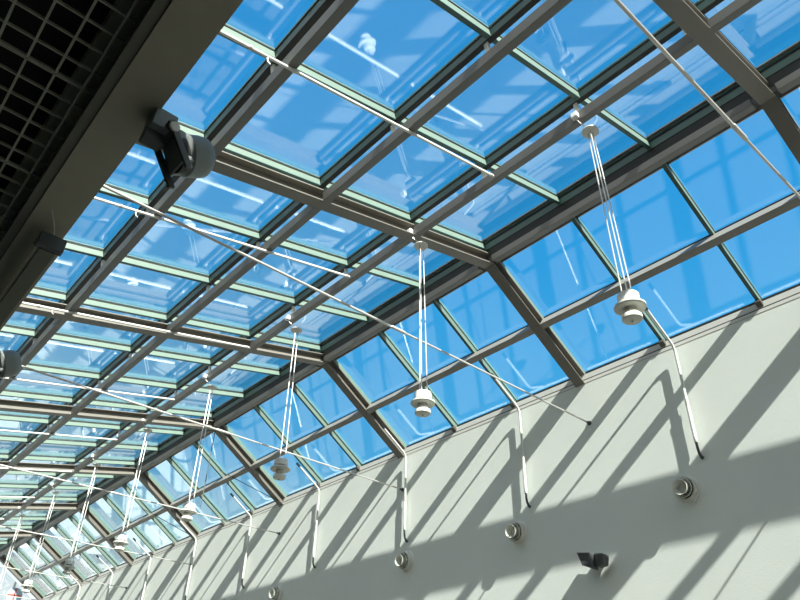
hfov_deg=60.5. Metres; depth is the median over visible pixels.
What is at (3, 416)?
bar
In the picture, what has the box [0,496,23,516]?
bar
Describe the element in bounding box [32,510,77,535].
ridge purlin
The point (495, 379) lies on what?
tube
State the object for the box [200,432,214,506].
hanging cable
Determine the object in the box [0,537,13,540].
glass pane
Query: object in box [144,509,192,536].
cable
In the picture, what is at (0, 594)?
rod
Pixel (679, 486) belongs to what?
cup
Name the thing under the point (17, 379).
conduit
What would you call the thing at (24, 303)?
conduit
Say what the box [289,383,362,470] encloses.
bar
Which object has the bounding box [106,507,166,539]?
purlin
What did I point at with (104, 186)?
rod
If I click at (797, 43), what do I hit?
flashing
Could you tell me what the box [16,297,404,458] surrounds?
rafter
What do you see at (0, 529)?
glass pane
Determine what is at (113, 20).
trim
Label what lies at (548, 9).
purlin
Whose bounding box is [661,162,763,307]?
bar
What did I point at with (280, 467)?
pendant lamp
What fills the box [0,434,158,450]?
bar
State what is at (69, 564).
pendant lamp
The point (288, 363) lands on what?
flashing
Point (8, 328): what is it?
bar
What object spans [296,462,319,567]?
tube
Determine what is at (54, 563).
purlin
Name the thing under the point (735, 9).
purlin
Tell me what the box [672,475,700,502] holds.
air nozzle
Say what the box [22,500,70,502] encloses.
glass pane
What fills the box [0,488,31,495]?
glass pane
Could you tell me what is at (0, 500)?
glass pane
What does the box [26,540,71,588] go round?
bar
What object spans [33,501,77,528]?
bar
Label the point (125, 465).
flashing
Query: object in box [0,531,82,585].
rafter
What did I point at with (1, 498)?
bar
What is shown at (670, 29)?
bar
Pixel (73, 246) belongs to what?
bar
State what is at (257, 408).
bar
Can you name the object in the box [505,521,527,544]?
air nozzle
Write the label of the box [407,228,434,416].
pendant lamp
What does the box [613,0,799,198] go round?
rod
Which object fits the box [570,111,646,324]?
pendant lamp
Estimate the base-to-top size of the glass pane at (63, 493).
0.287 m
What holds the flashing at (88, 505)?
on the glass pane
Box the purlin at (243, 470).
[168,467,248,509]
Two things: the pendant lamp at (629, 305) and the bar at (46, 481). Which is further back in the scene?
the bar at (46, 481)
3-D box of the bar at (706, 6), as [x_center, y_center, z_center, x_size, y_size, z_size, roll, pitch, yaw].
[3.736,-3.210,4.660,0.085,0.128,3.600,27,-42,-32]
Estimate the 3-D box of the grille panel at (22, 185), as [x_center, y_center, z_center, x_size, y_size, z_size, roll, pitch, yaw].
[-2.870,-0.737,4.533,0.662,0.022,0.894,27,-42,-32]
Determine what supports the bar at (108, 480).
attached to the ridge purlin at (120, 480)
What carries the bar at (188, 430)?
attached to the ridge purlin at (195, 435)
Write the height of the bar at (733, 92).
0.138 m
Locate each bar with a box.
[0,291,70,380]
[0,324,280,375]
[0,389,212,417]
[0,413,184,434]
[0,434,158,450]
[0,452,135,465]
[0,484,95,489]
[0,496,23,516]
[0,496,78,500]
[0,510,61,510]
[0,517,46,519]
[0,525,33,528]
[0,529,32,548]
[4,554,45,596]
[6,471,114,478]
[9,397,75,457]
[14,547,58,594]
[23,362,244,397]
[23,456,76,499]
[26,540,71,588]
[29,286,321,350]
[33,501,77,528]
[41,532,86,579]
[53,524,101,576]
[63,238,367,321]
[67,129,211,299]
[68,515,118,569]
[73,312,170,401]
[75,404,149,461]
[78,462,135,501]
[85,506,136,558]
[98,183,421,288]
[102,495,156,554]
[121,483,178,545]
[136,412,213,465]
[144,470,201,532]
[147,328,253,409]
[166,456,227,525]
[167,175,326,319]
[174,466,243,501]
[177,121,485,249]
[192,441,255,513]
[206,0,334,139]
[213,344,322,417]
[218,23,559,203]
[223,424,286,496]
[250,211,415,335]
[253,405,323,486]
[256,403,371,460]
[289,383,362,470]
[321,0,540,184]
[322,242,488,350]
[334,359,406,447]
[372,316,544,402]
[378,331,458,431]
[411,1,704,219]
[430,0,649,148]
[432,298,517,407]
[486,69,767,248]
[499,261,584,373]
[544,190,799,317]
[571,216,665,346]
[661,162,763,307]
[690,0,759,72]
[698,0,723,13]
[762,45,799,78]
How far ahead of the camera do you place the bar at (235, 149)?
7.20 m
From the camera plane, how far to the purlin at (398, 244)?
8.89 m
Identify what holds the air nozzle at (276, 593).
attached to the wall
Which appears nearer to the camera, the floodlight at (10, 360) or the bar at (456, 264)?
the floodlight at (10, 360)
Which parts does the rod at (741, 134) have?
rod, rod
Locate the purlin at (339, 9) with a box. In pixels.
[211,0,358,157]
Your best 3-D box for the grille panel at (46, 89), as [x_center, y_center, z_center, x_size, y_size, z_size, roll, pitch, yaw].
[-2.275,-1.107,3.968,0.662,0.022,0.894,27,-42,-32]
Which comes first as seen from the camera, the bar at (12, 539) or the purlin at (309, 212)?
the purlin at (309, 212)
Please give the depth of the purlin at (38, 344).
9.18 m
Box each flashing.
[44,505,88,531]
[89,465,147,505]
[135,411,225,470]
[212,343,337,423]
[320,239,502,358]
[484,66,780,261]
[759,40,799,97]
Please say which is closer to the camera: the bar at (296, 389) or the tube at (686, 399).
the tube at (686, 399)
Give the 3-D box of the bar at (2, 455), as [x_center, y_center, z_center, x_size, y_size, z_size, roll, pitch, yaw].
[-7.939,3.202,14.065,5.067,1.204,0.060,27,-42,-32]
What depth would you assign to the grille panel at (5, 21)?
3.55 m
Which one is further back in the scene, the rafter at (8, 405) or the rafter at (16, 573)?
the rafter at (16, 573)
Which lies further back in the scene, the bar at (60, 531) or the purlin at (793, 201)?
the bar at (60, 531)
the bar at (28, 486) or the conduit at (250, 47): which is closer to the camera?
the conduit at (250, 47)
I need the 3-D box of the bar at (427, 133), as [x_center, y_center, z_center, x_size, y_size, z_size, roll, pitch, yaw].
[0.000,-1.721,6.532,5.067,1.204,0.060,27,-42,-32]
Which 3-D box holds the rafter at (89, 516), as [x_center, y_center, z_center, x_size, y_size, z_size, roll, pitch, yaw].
[-9.598,5.233,16.752,6.802,1.266,0.240,27,-42,-32]
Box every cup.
[269,588,276,597]
[395,554,405,565]
[505,524,518,537]
[672,479,689,494]
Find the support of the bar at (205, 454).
on the trim at (799, 292)
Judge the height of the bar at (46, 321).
0.128 m
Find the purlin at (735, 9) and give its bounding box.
[707,0,761,32]
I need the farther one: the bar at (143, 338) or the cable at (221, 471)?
the cable at (221, 471)
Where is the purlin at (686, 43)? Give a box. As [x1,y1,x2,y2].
[414,30,697,235]
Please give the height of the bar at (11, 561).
1.150 m
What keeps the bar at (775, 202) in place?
on the purlin at (793, 201)
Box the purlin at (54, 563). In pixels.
[20,561,57,581]
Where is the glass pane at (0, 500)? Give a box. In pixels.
[0,500,16,501]
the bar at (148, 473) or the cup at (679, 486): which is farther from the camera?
the bar at (148, 473)
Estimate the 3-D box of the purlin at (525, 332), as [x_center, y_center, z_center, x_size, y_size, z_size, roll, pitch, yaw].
[0.641,1.073,10.188,0.158,0.198,3.450,27,-42,-32]
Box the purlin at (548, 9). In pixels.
[323,0,572,202]
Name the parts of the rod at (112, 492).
rod, rod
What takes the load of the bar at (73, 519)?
on the trim at (799, 292)
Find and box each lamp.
[0,210,66,330]
[0,506,25,587]
[21,482,59,592]
[61,454,100,574]
[113,418,151,551]
[179,374,216,521]
[270,315,301,480]
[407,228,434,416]
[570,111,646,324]
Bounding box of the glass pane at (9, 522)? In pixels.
[0,520,40,525]
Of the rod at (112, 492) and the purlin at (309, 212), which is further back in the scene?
the rod at (112, 492)
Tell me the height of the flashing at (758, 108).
0.201 m
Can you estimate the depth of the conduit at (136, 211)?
7.36 m
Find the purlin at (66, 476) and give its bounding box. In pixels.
[21,464,74,508]
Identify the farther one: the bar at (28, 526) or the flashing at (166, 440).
the bar at (28, 526)
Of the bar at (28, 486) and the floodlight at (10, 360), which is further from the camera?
the bar at (28, 486)
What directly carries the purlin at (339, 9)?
attached to the rafter at (683, 13)
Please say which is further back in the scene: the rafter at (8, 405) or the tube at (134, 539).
the tube at (134, 539)
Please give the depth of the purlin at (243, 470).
14.49 m
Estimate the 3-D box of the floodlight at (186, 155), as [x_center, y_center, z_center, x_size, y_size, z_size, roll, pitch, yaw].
[-1.241,-0.828,3.848,0.409,0.346,0.253,27,-42,-32]
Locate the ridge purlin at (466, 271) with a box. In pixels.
[323,262,483,361]
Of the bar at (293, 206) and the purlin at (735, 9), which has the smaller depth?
the purlin at (735, 9)
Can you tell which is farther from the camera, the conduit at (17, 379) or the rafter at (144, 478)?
the rafter at (144, 478)
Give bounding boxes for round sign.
[6,588,22,599]
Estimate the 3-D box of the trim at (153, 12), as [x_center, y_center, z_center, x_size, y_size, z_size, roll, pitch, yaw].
[-5.093,0.955,7.090,0.059,0.190,36.750,27,-42,-32]
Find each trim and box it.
[0,0,144,232]
[0,0,171,259]
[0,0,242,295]
[43,292,799,599]
[49,297,798,598]
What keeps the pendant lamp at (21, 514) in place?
hanging from the rafter at (89, 516)
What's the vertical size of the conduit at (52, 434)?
0.777 m
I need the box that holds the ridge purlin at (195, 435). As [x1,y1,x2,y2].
[136,429,212,473]
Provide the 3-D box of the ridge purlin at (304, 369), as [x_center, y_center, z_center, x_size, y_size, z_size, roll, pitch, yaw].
[-2.445,1.689,12.269,0.117,0.220,3.450,27,-42,-32]
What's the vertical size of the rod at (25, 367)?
0.060 m
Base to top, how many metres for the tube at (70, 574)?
1.770 m
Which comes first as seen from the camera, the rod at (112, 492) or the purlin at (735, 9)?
the purlin at (735, 9)
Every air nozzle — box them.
[269,585,283,599]
[395,551,413,571]
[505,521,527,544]
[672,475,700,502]
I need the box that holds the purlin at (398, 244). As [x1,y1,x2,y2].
[250,238,410,349]
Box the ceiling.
[0,0,115,196]
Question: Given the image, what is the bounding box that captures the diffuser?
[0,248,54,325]
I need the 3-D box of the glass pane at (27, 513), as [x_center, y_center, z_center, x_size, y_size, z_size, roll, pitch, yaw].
[-10.114,5.776,18.692,1.271,0.287,1.188,27,-42,-32]
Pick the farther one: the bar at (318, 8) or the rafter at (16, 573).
the rafter at (16, 573)
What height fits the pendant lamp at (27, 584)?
2.338 m
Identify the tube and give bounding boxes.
[70,574,80,599]
[96,555,112,599]
[133,538,150,599]
[177,518,196,599]
[230,493,251,588]
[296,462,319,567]
[380,423,407,542]
[490,373,530,507]
[645,308,703,458]
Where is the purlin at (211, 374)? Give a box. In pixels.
[146,351,249,421]
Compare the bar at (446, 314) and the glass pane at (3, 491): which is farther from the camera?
the glass pane at (3, 491)
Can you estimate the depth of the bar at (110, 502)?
17.38 m
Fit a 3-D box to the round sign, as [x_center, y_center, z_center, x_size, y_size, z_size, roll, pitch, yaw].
[-12.673,9.714,22.530,0.497,0.497,0.030,27,-42,-32]
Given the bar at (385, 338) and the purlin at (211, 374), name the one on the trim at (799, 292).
the bar at (385, 338)
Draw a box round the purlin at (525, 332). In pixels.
[366,326,533,413]
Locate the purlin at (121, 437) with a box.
[74,423,146,471]
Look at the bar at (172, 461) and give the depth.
15.11 m
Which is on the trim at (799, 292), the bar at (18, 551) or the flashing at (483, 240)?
the bar at (18, 551)
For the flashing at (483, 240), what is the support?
on the glass pane
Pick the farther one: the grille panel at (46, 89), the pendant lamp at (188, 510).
the pendant lamp at (188, 510)
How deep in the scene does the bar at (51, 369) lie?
11.30 m
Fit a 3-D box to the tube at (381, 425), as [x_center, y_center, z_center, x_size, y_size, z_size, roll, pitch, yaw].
[-0.103,2.855,10.809,0.642,1.770,0.045,27,-42,-32]
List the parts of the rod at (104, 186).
rod, rod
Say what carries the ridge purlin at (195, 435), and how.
attached to the rafter at (144, 478)
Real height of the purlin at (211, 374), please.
0.235 m
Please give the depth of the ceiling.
4.07 m
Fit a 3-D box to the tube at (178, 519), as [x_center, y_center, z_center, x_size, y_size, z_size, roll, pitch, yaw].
[-4.876,5.814,15.339,0.642,1.770,0.045,27,-42,-32]
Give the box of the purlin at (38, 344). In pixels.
[0,319,65,393]
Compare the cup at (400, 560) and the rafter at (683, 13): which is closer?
the rafter at (683, 13)
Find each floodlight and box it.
[0,350,21,377]
[139,108,214,188]
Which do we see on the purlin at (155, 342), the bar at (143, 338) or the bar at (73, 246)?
the bar at (143, 338)
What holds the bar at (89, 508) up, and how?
attached to the rafter at (89, 516)
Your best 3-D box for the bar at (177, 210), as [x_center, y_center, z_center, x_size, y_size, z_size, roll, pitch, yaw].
[-1.588,-0.736,8.039,5.067,1.204,0.060,27,-42,-32]
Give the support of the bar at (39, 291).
attached to the bar
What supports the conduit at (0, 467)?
attached to the purlin at (62, 421)
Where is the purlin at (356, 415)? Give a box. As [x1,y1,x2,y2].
[250,411,362,469]
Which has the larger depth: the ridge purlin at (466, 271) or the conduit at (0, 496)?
the conduit at (0, 496)
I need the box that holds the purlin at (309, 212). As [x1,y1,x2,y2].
[167,206,320,333]
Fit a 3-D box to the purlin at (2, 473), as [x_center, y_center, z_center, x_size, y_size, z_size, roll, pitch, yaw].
[-9.149,4.091,15.103,0.106,0.235,3.450,27,-42,-32]
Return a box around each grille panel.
[0,0,150,93]
[0,43,91,177]
[0,160,38,232]
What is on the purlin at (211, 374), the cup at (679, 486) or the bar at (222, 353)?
the bar at (222, 353)
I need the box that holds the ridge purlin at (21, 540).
[0,530,32,556]
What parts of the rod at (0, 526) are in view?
rod, rod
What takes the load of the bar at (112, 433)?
on the purlin at (121, 437)
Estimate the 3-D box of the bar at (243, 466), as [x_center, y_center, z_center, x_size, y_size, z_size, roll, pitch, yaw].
[-4.027,3.953,14.737,0.102,0.112,3.600,27,-42,-32]
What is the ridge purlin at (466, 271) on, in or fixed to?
attached to the rafter at (333, 370)
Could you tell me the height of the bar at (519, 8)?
0.128 m
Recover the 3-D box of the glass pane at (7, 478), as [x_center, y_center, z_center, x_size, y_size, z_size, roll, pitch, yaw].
[-8.696,4.030,15.594,1.261,0.284,1.188,27,-42,-32]
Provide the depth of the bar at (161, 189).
7.60 m
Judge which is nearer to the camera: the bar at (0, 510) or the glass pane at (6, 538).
the bar at (0, 510)
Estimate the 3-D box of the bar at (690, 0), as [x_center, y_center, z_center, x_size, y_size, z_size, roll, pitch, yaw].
[1.587,-2.705,5.025,5.067,1.204,0.060,27,-42,-32]
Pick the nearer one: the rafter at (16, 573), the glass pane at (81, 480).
the glass pane at (81, 480)
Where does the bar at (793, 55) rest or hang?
attached to the ridge purlin at (788, 77)
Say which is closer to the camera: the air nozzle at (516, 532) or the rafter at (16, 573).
the air nozzle at (516, 532)
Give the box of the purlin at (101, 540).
[59,537,105,562]
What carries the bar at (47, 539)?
attached to the rafter at (51, 551)
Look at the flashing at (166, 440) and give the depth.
14.74 m
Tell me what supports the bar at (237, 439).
attached to the rafter at (8, 405)
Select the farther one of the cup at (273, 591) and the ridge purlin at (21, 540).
the ridge purlin at (21, 540)
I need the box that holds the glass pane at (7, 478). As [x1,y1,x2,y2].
[0,474,47,484]
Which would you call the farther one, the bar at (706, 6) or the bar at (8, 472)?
the bar at (8, 472)
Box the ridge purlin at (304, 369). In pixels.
[214,363,320,426]
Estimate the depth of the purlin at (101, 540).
19.07 m
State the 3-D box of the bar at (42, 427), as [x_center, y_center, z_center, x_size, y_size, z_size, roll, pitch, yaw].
[-6.749,2.428,12.864,0.085,0.128,3.600,27,-42,-32]
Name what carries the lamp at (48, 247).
hanging from the wall
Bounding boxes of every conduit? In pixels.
[0,429,116,440]
[0,467,71,472]
[0,496,34,497]
[2,377,174,400]
[21,302,248,348]
[93,197,349,277]
[219,30,493,176]
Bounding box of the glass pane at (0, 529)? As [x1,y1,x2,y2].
[0,529,26,530]
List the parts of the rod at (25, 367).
rod, rod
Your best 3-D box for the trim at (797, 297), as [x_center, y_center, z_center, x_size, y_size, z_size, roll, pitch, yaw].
[0.021,2.610,11.399,0.003,0.006,36.750,27,-42,-32]
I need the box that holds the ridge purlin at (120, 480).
[77,476,134,508]
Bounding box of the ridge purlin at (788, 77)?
[767,58,799,93]
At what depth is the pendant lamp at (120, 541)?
11.49 m
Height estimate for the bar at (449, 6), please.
1.204 m
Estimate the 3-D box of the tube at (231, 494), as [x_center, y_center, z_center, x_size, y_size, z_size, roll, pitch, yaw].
[-3.285,4.828,13.829,0.642,1.770,0.045,27,-42,-32]
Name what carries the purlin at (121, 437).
attached to the rafter at (8, 405)
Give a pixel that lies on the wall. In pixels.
(604, 486)
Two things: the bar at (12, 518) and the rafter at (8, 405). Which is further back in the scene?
the bar at (12, 518)
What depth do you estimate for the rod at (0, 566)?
16.96 m
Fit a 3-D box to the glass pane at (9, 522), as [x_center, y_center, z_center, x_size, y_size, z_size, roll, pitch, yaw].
[-10.908,6.268,19.446,1.271,0.287,1.188,27,-42,-32]
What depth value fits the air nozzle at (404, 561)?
10.24 m
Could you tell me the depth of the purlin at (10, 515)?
17.61 m
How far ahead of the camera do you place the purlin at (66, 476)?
15.87 m
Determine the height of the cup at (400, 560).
0.170 m
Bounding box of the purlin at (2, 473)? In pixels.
[0,460,8,477]
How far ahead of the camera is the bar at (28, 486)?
16.32 m
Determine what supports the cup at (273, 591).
on the air nozzle at (276, 593)
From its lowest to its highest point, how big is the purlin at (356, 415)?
0.198 m
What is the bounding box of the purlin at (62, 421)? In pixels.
[7,405,72,466]
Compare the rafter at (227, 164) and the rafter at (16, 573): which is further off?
the rafter at (16, 573)
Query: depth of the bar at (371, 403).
12.51 m
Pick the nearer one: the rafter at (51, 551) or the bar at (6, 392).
the bar at (6, 392)
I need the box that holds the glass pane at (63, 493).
[31,489,87,496]
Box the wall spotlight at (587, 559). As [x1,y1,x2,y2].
[577,552,608,569]
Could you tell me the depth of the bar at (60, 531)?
19.64 m
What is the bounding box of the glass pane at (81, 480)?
[46,476,107,485]
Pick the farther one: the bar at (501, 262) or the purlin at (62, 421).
the purlin at (62, 421)
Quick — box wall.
[47,297,799,599]
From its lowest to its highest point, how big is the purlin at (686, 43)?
0.235 m
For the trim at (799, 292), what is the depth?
9.87 m
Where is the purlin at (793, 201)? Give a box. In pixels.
[540,192,799,328]
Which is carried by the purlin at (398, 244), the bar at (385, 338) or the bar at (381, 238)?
the bar at (381, 238)
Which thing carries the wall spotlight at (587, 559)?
attached to the wall
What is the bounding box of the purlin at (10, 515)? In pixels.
[0,501,21,524]
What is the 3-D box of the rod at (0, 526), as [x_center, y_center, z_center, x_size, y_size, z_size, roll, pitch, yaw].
[-7.289,4.670,13.730,6.860,0.060,0.060,27,-42,-32]
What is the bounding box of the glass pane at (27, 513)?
[2,511,54,516]
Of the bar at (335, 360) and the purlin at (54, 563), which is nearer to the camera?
the bar at (335, 360)
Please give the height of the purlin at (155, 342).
0.235 m
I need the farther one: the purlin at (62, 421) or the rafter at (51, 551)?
the rafter at (51, 551)
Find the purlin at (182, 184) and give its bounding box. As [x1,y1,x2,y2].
[64,176,196,315]
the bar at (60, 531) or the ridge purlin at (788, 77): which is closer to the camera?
the ridge purlin at (788, 77)
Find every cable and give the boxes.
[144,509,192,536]
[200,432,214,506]
[221,471,279,501]
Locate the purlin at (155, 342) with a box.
[71,337,166,414]
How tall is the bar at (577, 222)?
1.208 m
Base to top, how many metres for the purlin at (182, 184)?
0.235 m
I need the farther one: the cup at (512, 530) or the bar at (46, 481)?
the bar at (46, 481)
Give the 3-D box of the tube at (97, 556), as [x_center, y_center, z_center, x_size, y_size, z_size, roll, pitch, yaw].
[-8.058,7.787,18.358,0.642,1.770,0.045,27,-42,-32]
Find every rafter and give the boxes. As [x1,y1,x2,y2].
[0,399,285,506]
[0,461,198,540]
[0,502,134,565]
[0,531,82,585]
[0,555,42,599]
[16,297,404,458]
[135,138,584,386]
[652,0,799,163]
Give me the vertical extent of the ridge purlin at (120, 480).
0.220 m
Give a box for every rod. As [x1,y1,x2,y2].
[0,464,279,534]
[0,526,190,564]
[0,566,126,588]
[0,594,35,599]
[21,365,403,491]
[103,185,590,424]
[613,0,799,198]
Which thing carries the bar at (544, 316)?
on the purlin at (525, 332)
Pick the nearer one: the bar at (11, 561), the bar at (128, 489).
the bar at (128, 489)
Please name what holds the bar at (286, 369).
attached to the ridge purlin at (304, 369)

